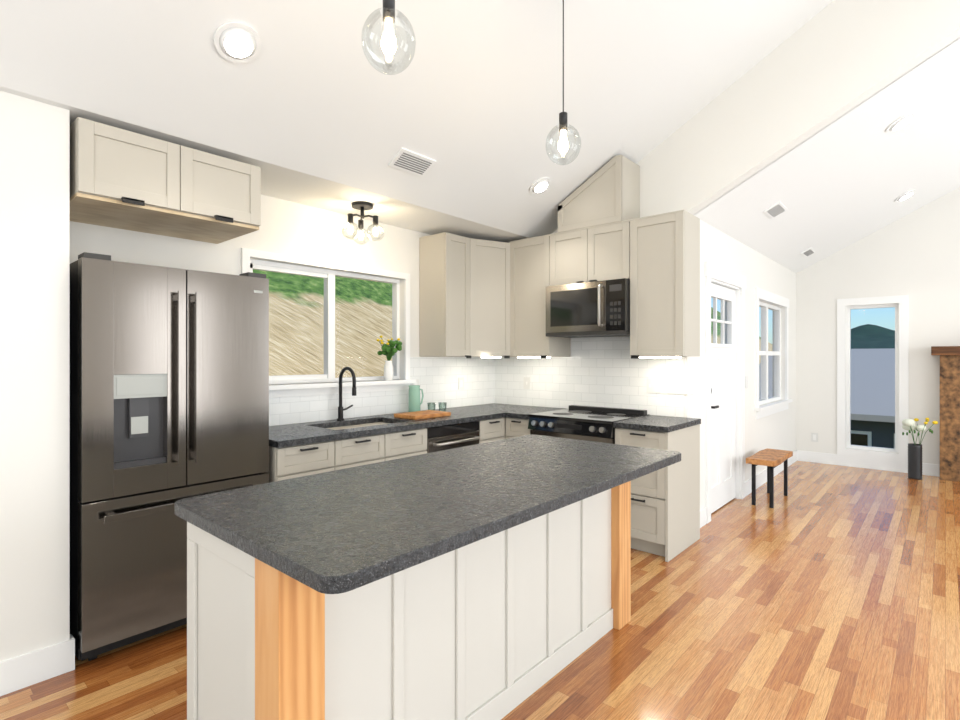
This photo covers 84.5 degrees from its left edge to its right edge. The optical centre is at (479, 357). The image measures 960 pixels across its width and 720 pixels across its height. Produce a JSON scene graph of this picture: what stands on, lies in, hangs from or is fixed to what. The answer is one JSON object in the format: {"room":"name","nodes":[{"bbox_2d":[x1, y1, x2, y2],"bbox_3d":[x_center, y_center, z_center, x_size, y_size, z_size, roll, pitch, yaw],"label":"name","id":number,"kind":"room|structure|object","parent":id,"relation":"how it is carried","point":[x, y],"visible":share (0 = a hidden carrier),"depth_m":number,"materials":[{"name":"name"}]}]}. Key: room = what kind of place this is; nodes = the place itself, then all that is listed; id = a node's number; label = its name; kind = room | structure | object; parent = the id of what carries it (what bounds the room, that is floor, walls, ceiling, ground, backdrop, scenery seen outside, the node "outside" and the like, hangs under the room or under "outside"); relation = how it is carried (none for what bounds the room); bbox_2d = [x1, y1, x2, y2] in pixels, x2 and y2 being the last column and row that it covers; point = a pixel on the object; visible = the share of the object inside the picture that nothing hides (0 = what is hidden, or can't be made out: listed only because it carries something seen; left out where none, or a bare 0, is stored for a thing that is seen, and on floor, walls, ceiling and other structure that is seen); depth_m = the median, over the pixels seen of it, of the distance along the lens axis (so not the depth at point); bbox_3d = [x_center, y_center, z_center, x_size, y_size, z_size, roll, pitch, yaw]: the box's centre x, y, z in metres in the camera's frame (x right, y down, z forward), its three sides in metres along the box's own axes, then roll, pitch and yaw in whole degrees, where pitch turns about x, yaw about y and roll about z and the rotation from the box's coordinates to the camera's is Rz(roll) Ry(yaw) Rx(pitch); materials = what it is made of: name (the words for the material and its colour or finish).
{"room":"kitchen","nodes":[
{"label":"kitchen","id":0,"kind":"room"},
{"bbox_2d":[0,91,69,660],"bbox_3d":[-3.452,0.095,0.984,0.680,2.570,4.190,0,0,41],"label":"wall","id":1,"kind":"structure","parent":0,"point":[34,375],"depth_m":2.24,"materials":[{"name":"white paint"}]},
{"bbox_2d":[0,634,74,695],"bbox_3d":[-3.147,1.312,0.819,0.036,0.135,4.066,0,0,41],"label":"baseboard","id":2,"kind":"structure","parent":1,"relation":"attached to","point":[33,667],"depth_m":2.23,"materials":[{"name":"white paint"}]},
{"bbox_2d":[70,195,490,425],"bbox_3d":[-1.042,0.095,4.125,0.140,2.570,3.710,0,0,41],"label":"wall","id":3,"kind":"structure","parent":0,"point":[293,228],"depth_m":3.69,"materials":[{"name":"white paint"}]},
{"bbox_2d":[70,117,260,243],"bbox_3d":[-1.701,-0.886,2.814,0.599,0.348,0.828,0,0,41],"label":"upper cabinet","id":4,"kind":"object","parent":3,"relation":"attached to","point":[125,179],"visible":0.98,"depth_m":2.61,"materials":[{"name":"beige paint"}]},
{"bbox_2d":[250,259,399,384],"bbox_3d":[-1.150,-0.235,4.033,0.060,0.850,1.330,0,0,41],"label":"kitchen window","id":5,"kind":"structure","parent":3,"relation":"in","point":[328,276],"depth_m":4.01,"materials":[{"name":"white paint"}]},
{"bbox_2d":[241,248,415,397],"bbox_3d":[-1.076,-0.218,3.969,0.135,0.985,1.470,0,0,41],"label":"trim","id":6,"kind":"structure","parent":3,"relation":"attached to","point":[300,389],"depth_m":3.97,"materials":[{"name":"white paint"}]},
{"bbox_2d":[377,335,401,379],"bbox_3d":[-0.742,0.006,4.332,0.190,0.365,0.234,0,0,41],"label":"vase","id":7,"kind":"object","parent":6,"relation":"on","point":[389,351],"visible":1,"depth_m":4.28,"materials":[{"name":"white ceramic"}]},
{"bbox_2d":[269,357,492,425],"bbox_3d":[-0.734,0.233,4.363,0.007,0.466,2.665,0,0,41],"label":"backsplash","id":8,"kind":"structure","parent":3,"relation":"attached to","point":[438,377],"depth_m":4.56,"materials":[{"name":"white tile"}]},
{"bbox_2d":[419,232,466,357],"bbox_3d":[-0.280,-0.522,4.617,0.346,1.035,0.358,0,0,41],"label":"upper cabinet","id":9,"kind":"object","parent":3,"relation":"attached to","point":[442,256],"depth_m":4.49,"materials":[{"name":"beige paint"}]},
{"bbox_2d":[467,238,510,357],"bbox_3d":[0.081,-0.522,4.898,0.516,1.035,0.777,0,0,41],"label":"upper cabinet","id":10,"kind":"object","parent":3,"relation":"attached to","point":[481,298],"depth_m":4.70,"materials":[{"name":"beige paint"}]},
{"bbox_2d":[0,0,833,242],"bbox_3d":[0.188,-2.159,0.168,7.220,2.139,7.780,0,0,41],"label":"ceiling","id":11,"kind":"structure","parent":0,"point":[309,105],"depth_m":2.93,"materials":[{"name":"white paint"}]},
{"bbox_2d":[214,21,260,62],"bbox_3d":[-1.057,-1.372,2.305,0.172,0.099,0.190,0,0,41],"label":"recessed light","id":12,"kind":"object","parent":11,"relation":"in","point":[236,42],"visible":1,"depth_m":2.29,"materials":[{"name":"white paint"}]},
{"bbox_2d":[342,201,383,244],"bbox_3d":[-0.856,-0.957,3.747,0.297,0.267,0.274,0,0,41],"label":"flush ceiling light","id":13,"kind":"object","parent":11,"relation":"attached to","point":[361,206],"visible":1,"depth_m":3.74,"materials":[{"name":"black"}]},
{"bbox_2d":[362,0,415,74],"bbox_3d":[-0.312,-1.417,1.808,0.184,0.880,0.184,0,0,41],"label":"pendant light","id":14,"kind":"object","parent":11,"relation":"hanging from","point":[388,43],"visible":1,"depth_m":1.80,"materials":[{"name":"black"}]},
{"bbox_2d":[388,148,435,176],"bbox_3d":[-0.430,-1.241,3.379,0.138,0.082,0.290,0,0,41],"label":"ceiling vent","id":15,"kind":"object","parent":11,"relation":"in","point":[409,161],"visible":1,"depth_m":3.36,"materials":[{"name":"white metal"}]},
{"bbox_2d":[529,177,550,193],"bbox_3d":[0.472,-1.339,4.130,0.163,0.094,0.180,0,0,41],"label":"recessed light","id":16,"kind":"object","parent":11,"relation":"in","point":[540,185],"visible":1,"depth_m":4.11,"materials":[{"name":"white paint"}]},
{"bbox_2d":[546,0,580,164],"bbox_3d":[0.415,-1.409,2.633,0.176,0.895,0.176,0,0,41],"label":"pendant light","id":17,"kind":"object","parent":11,"relation":"hanging from","point":[563,146],"visible":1,"depth_m":2.63,"materials":[{"name":"black"}]},
{"bbox_2d":[0,461,959,719],"bbox_3d":[1.577,1.430,1.743,7.340,0.100,12.100,0,0,41],"label":"floor","id":18,"kind":"structure","parent":0,"point":[821,591],"depth_m":2.63,"materials":[{"name":"brown wood"}]},
{"bbox_2d":[70,252,268,660],"bbox_3d":[-1.660,0.460,2.798,0.659,1.840,0.847,0,0,41],"label":"fridge","id":19,"kind":"object","parent":18,"relation":"on","point":[169,387],"visible":0.88,"depth_m":2.50,"materials":[{"name":"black metal"}]},
{"bbox_2d":[266,439,345,482],"bbox_3d":[-1.229,0.943,3.321,0.636,0.874,0.434,0,0,41],"label":"base cabinet","id":20,"kind":"object","parent":18,"relation":"on","point":[285,463],"depth_m":3.08,"materials":[{"name":"beige paint"}]},
{"bbox_2d":[269,403,533,446],"bbox_3d":[-0.487,0.486,4.140,0.656,0.038,2.656,0,0,41],"label":"countertop","id":21,"kind":"structure","parent":20,"relation":"on","point":[298,434],"depth_m":3.69,"materials":[{"name":"grey stone"}]},
{"bbox_2d":[408,385,423,411],"bbox_3d":[-0.528,0.351,4.406,0.100,0.230,0.152,0,0,41],"label":"pitcher","id":22,"kind":"object","parent":21,"relation":"on","point":[414,403],"visible":0.79,"depth_m":4.35,"materials":[{"name":"green ceramic"}]},
{"bbox_2d":[394,410,450,419],"bbox_3d":[-0.448,0.452,4.141,0.250,0.029,0.380,0,0,41],"label":"cutting board","id":23,"kind":"object","parent":21,"relation":"on","point":[417,415],"visible":0.98,"depth_m":4.07,"materials":[{"name":"brown wood"}]},
{"bbox_2d":[427,402,435,410],"bbox_3d":[-0.405,0.423,4.410,0.072,0.085,0.072,0,0,41],"label":"tumbler","id":24,"kind":"object","parent":21,"relation":"on","point":[431,405],"visible":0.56,"depth_m":4.38,"materials":[{"name":"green glass"}]},
{"bbox_2d":[438,402,446,411],"bbox_3d":[-0.315,0.423,4.437,0.072,0.085,0.072,0,0,41],"label":"tumbler","id":25,"kind":"object","parent":21,"relation":"on","point":[442,406],"visible":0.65,"depth_m":4.41,"materials":[{"name":"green glass"}]},
{"bbox_2d":[334,423,393,467],"bbox_3d":[-0.998,0.943,3.583,0.636,0.874,0.503,0,0,41],"label":"base cabinet","id":26,"kind":"object","parent":18,"relation":"on","point":[375,448],"depth_m":3.44,"materials":[{"name":"beige paint"}]},
{"bbox_2d":[362,419,429,458],"bbox_3d":[-0.762,0.943,3.851,0.636,0.874,0.448,0,0,41],"label":"base cabinet","id":27,"kind":"object","parent":18,"relation":"on","point":[406,443],"depth_m":3.69,"materials":[{"name":"beige paint"}]},
{"bbox_2d":[187,483,630,719],"bbox_3d":[-0.080,0.943,2.234,0.605,0.874,1.945,0,0,41],"label":"kitchen island","id":28,"kind":"object","parent":18,"relation":"on","point":[491,580],"depth_m":1.71,"materials":[{"name":"paint"}]},
{"bbox_2d":[175,435,680,602],"bbox_3d":[-0.002,0.486,2.155,0.928,0.038,1.990,0,0,41],"label":"island countertop","id":29,"kind":"structure","parent":28,"relation":"on","point":[334,534],"depth_m":1.68,"materials":[{"name":"grey stone"}]},
{"bbox_2d":[426,421,479,452],"bbox_3d":[-0.388,0.945,4.195,0.650,0.871,0.556,0,0,41],"label":"dishwasher","id":30,"kind":"object","parent":18,"relation":"on","point":[444,437],"visible":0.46,"depth_m":3.99,"materials":[{"name":"black metal"}]},
{"bbox_2d":[450,415,505,443],"bbox_3d":[-0.103,0.943,4.552,0.697,0.874,0.347,0,0,41],"label":"base cabinet","id":31,"kind":"object","parent":18,"relation":"on","point":[494,429],"depth_m":4.35,"materials":[{"name":"beige paint"}]},
{"bbox_2d":[506,407,564,418],"bbox_3d":[0.516,0.486,4.602,0.237,0.038,0.636,0,0,41],"label":"countertop","id":32,"kind":"structure","parent":31,"relation":"on","point":[524,414],"depth_m":4.53,"materials":[{"name":"grey stone"}]},
{"bbox_2d":[506,415,531,438],"bbox_3d":[0.488,0.943,4.605,0.281,0.874,0.677,0,0,41],"label":"base cabinet","id":33,"kind":"object","parent":18,"relation":"on","point":[516,426],"depth_m":4.40,"materials":[{"name":"beige paint"}]},
{"bbox_2d":[528,405,649,443],"bbox_3d":[0.868,0.895,4.258,0.742,0.930,0.679,0,0,41],"label":"range","id":34,"kind":"object","parent":18,"relation":"on","point":[588,423],"visible":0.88,"depth_m":4.10,"materials":[{"name":"black metal"}]},
{"bbox_2d":[614,423,700,561],"bbox_3d":[1.322,0.943,3.912,0.391,0.874,0.615,0,0,41],"label":"base cabinet","id":35,"kind":"object","parent":18,"relation":"on","point":[665,512],"depth_m":3.69,"materials":[{"name":"beige paint"}]},
{"bbox_2d":[614,415,700,434],"bbox_3d":[1.315,0.486,3.898,0.402,0.038,0.636,0,0,41],"label":"countertop","id":36,"kind":"structure","parent":35,"relation":"on","point":[649,422],"depth_m":3.77,"materials":[{"name":"grey stone"}]},
{"bbox_2d":[746,448,792,507],"bbox_3d":[2.804,1.160,5.101,0.260,0.440,0.718,0,0,41],"label":"bench","id":37,"kind":"object","parent":18,"relation":"on","point":[771,459],"visible":1,"depth_m":4.93,"materials":[{"name":"brown wood"}]},
{"bbox_2d":[902,418,937,479],"bbox_3d":[5.001,1.034,6.006,0.319,0.692,0.287,0,0,41],"label":"floor vase","id":38,"kind":"object","parent":18,"relation":"on","point":[915,464],"visible":1,"depth_m":5.96,"materials":[{"name":"black ceramic"}]},
{"bbox_2d":[931,346,959,481],"bbox_3d":[5.836,0.630,5.425,1.820,1.500,0.338,0,0,41],"label":"fireplace","id":39,"kind":"object","parent":18,"relation":"on","point":[949,413],"visible":1,"depth_m":5.88,"materials":[{"name":"stone"}]},
{"bbox_2d":[498,0,959,417],"bbox_3d":[2.793,-0.919,3.123,7.220,4.599,0.140,0,0,41],"label":"wall","id":40,"kind":"structure","parent":0,"point":[832,61],"depth_m":3.62,"materials":[{"name":"white paint"}]},
{"bbox_2d":[524,377,529,388],"bbox_3d":[0.450,0.250,5.077,0.075,0.115,0.011,0,0,41],"label":"electrical outlet","id":41,"kind":"object","parent":40,"relation":"attached to","point":[526,382],"visible":1,"depth_m":5.07,"materials":[{"name":"white plastic"}]},
{"bbox_2d":[511,234,569,357],"bbox_3d":[0.518,-0.528,4.778,0.459,1.047,0.380,0,0,41],"label":"upper cabinet","id":42,"kind":"object","parent":40,"relation":"attached to","point":[530,257],"depth_m":4.66,"materials":[{"name":"beige paint"}]},
{"bbox_2d":[493,337,683,416],"bbox_3d":[0.873,0.148,4.718,1.890,0.636,0.007,0,0,41],"label":"backsplash","id":43,"kind":"structure","parent":40,"relation":"attached to","point":[609,372],"depth_m":4.61,"materials":[{"name":"white tile"}]},
{"bbox_2d":[551,211,634,285],"bbox_3d":[0.979,-0.852,4.400,0.728,0.500,0.337,0,0,41],"label":"upper cabinet","id":44,"kind":"object","parent":40,"relation":"attached to","point":[599,248],"depth_m":4.24,"materials":[{"name":"beige paint"}]},
{"bbox_2d":[546,278,629,337],"bbox_3d":[0.940,-0.386,4.355,0.722,0.421,0.457,0,0,41],"label":"microwave","id":45,"kind":"object","parent":44,"relation":"attached to","point":[593,309],"visible":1,"depth_m":4.19,"materials":[{"name":"black metal"}]},
{"bbox_2d":[630,210,699,358],"bbox_3d":[1.407,-0.528,4.023,0.409,1.047,0.337,0,0,41],"label":"upper cabinet","id":46,"kind":"object","parent":40,"relation":"attached to","point":[665,279],"depth_m":3.89,"materials":[{"name":"beige paint"}]},
{"bbox_2d":[667,379,692,394],"bbox_3d":[1.553,0.230,4.105,0.200,0.115,0.011,0,0,41],"label":"light switch","id":47,"kind":"object","parent":40,"relation":"attached to","point":[679,386],"visible":1,"depth_m":4.10,"materials":[{"name":"white plastic"}]},
{"bbox_2d":[693,220,795,509],"bbox_3d":[2.955,0.100,5.726,0.140,2.560,3.980,0,0,41],"label":"wall","id":48,"kind":"structure","parent":0,"point":[777,430],"depth_m":5.47,"materials":[{"name":"white paint"}]},
{"bbox_2d":[700,507,706,527],"bbox_3d":[1.738,1.312,4.227,0.016,0.135,0.400,0,0,41],"label":"baseboard","id":49,"kind":"structure","parent":48,"relation":"attached to","point":[703,512],"depth_m":4.32,"materials":[{"name":"white paint"}]},
{"bbox_2d":[711,283,735,512],"bbox_3d":[2.210,0.359,4.817,0.105,2.018,0.870,0,0,41],"label":"entry door","id":50,"kind":"structure","parent":48,"relation":"in","point":[723,423],"depth_m":4.91,"materials":[{"name":"white paint"}]},
{"bbox_2d":[704,261,745,523],"bbox_3d":[2.188,0.295,4.836,0.166,2.170,1.130,0,0,41],"label":"trim","id":51,"kind":"structure","parent":48,"relation":"attached to","point":[721,276],"depth_m":5.06,"materials":[{"name":"white paint"}]},
{"bbox_2d":[745,376,747,387],"bbox_3d":[2.675,0.250,5.294,0.010,0.120,0.080,0,0,41],"label":"light switch","id":52,"kind":"object","parent":48,"relation":"attached to","point":[746,381],"visible":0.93,"depth_m":5.29,"materials":[{"name":"white plastic"}]},
{"bbox_2d":[759,301,780,404],"bbox_3d":[3.312,-0.045,6.146,0.060,1.150,1.300,0,0,41],"label":"window","id":53,"kind":"structure","parent":48,"relation":"in","point":[764,352],"depth_m":6.24,"materials":[{"name":"white paint"}]},
{"bbox_2d":[745,450,799,496],"bbox_3d":[3.414,1.312,6.129,0.016,0.135,2.450,0,0,41],"label":"baseboard","id":54,"kind":"structure","parent":48,"relation":"attached to","point":[761,478],"depth_m":5.80,"materials":[{"name":"white paint"}]},
{"bbox_2d":[754,287,792,418],"bbox_3d":[3.394,-0.040,6.073,0.060,1.380,1.540,0,0,41],"label":"trim","id":55,"kind":"structure","parent":48,"relation":"attached to","point":[765,410],"depth_m":5.82,"materials":[{"name":"white paint"}]},
{"bbox_2d":[694,37,959,272],"bbox_3d":[4.877,-1.740,4.019,5.280,1.380,4.000,0,0,41],"label":"ceiling","id":56,"kind":"structure","parent":0,"point":[845,180],"depth_m":4.48,"materials":[{"name":"white paint"}]},
{"bbox_2d":[763,201,787,218],"bbox_3d":[2.620,-1.300,4.676,0.131,0.073,0.300,0,0,41],"label":"ceiling vent","id":57,"kind":"object","parent":56,"relation":"in","point":[776,210],"visible":1,"depth_m":4.65,"materials":[{"name":"white metal"}]},
{"bbox_2d":[801,247,815,256],"bbox_3d":[3.920,-1.250,6.303,0.113,0.064,0.300,0,0,41],"label":"ceiling vent","id":58,"kind":"object","parent":56,"relation":"in","point":[808,252],"visible":1,"depth_m":6.27,"materials":[{"name":"white metal"}]},
{"bbox_2d":[885,111,916,132],"bbox_3d":[3.121,-1.740,3.914,0.183,0.098,0.200,0,0,41],"label":"recessed light","id":59,"kind":"object","parent":56,"relation":"in","point":[901,121],"visible":0.98,"depth_m":3.88,"materials":[{"name":"white paint"}]},
{"bbox_2d":[894,189,915,201],"bbox_3d":[4.490,-1.706,5.573,0.183,0.098,0.200,0,0,41],"label":"recessed light","id":60,"kind":"object","parent":56,"relation":"in","point":[907,194],"visible":1,"depth_m":5.54,"materials":[{"name":"white paint"}]},
{"bbox_2d":[796,187,959,464],"bbox_3d":[6.153,-0.520,5.467,5.280,3.800,0.140,0,0,41],"label":"wall","id":61,"kind":"structure","parent":0,"point":[915,255],"depth_m":6.37,"materials":[{"name":"white paint"}]},
{"bbox_2d":[811,433,817,441],"bbox_3d":[4.388,1.052,6.924,0.075,0.115,0.008,0,0,41],"label":"outlet","id":62,"kind":"object","parent":61,"relation":"attached to","point":[814,437],"visible":1,"depth_m":6.92,"materials":[{"name":"white plastic"}]},
{"bbox_2d":[800,451,939,476],"bbox_3d":[6.101,1.312,5.409,5.000,0.135,0.016,0,0,41],"label":"baseboard","id":63,"kind":"structure","parent":61,"relation":"attached to","point":[825,458],"depth_m":6.56,"materials":[{"name":"white paint"}]},
{"bbox_2d":[846,303,898,452],"bbox_3d":[4.896,0.255,6.589,0.530,1.810,0.060,0,0,41],"label":"window","id":64,"kind":"structure","parent":61,"relation":"in","point":[848,378],"depth_m":6.62,"materials":[{"name":"white paint"}]},
{"bbox_2d":[837,295,908,461],"bbox_3d":[4.836,0.255,6.521,0.710,1.990,0.020,0,0,41],"label":"trim","id":65,"kind":"structure","parent":61,"relation":"attached to","point":[903,300],"depth_m":6.47,"materials":[{"name":"white paint"}]},
{"label":"outside","id":66,"kind":"structure","parent":0,"visible":0},
{"bbox_2d":[851,324,894,348],"bbox_3d":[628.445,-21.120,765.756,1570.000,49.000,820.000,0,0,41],"label":"mountain","id":67,"kind":"structure","parent":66,"point":[870,334],"depth_m":662.53},
{"bbox_3d":[59.915,1.930,173.811,260.000,0.100,460.000,0,0,41],"label":"ground","id":68,"kind":"structure","parent":0,"visible":0},
{"bbox_2d":[253,269,771,377],"bbox_3d":[-5.590,-1.870,19.593,25.700,7.500,38.000,0,0,41],"label":"hillside","id":69,"kind":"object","parent":68,"relation":"on","point":[303,360],"depth_m":7.24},
{"bbox_2d":[759,348,894,448],"bbox_3d":[13.383,2.070,9.132,16.000,4.620,6.000,0,0,41],"label":"neighbor","id":70,"kind":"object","parent":68,"relation":"on","point":[867,366],"depth_m":11.27,"materials":[{"name":"grey"}]}
]}

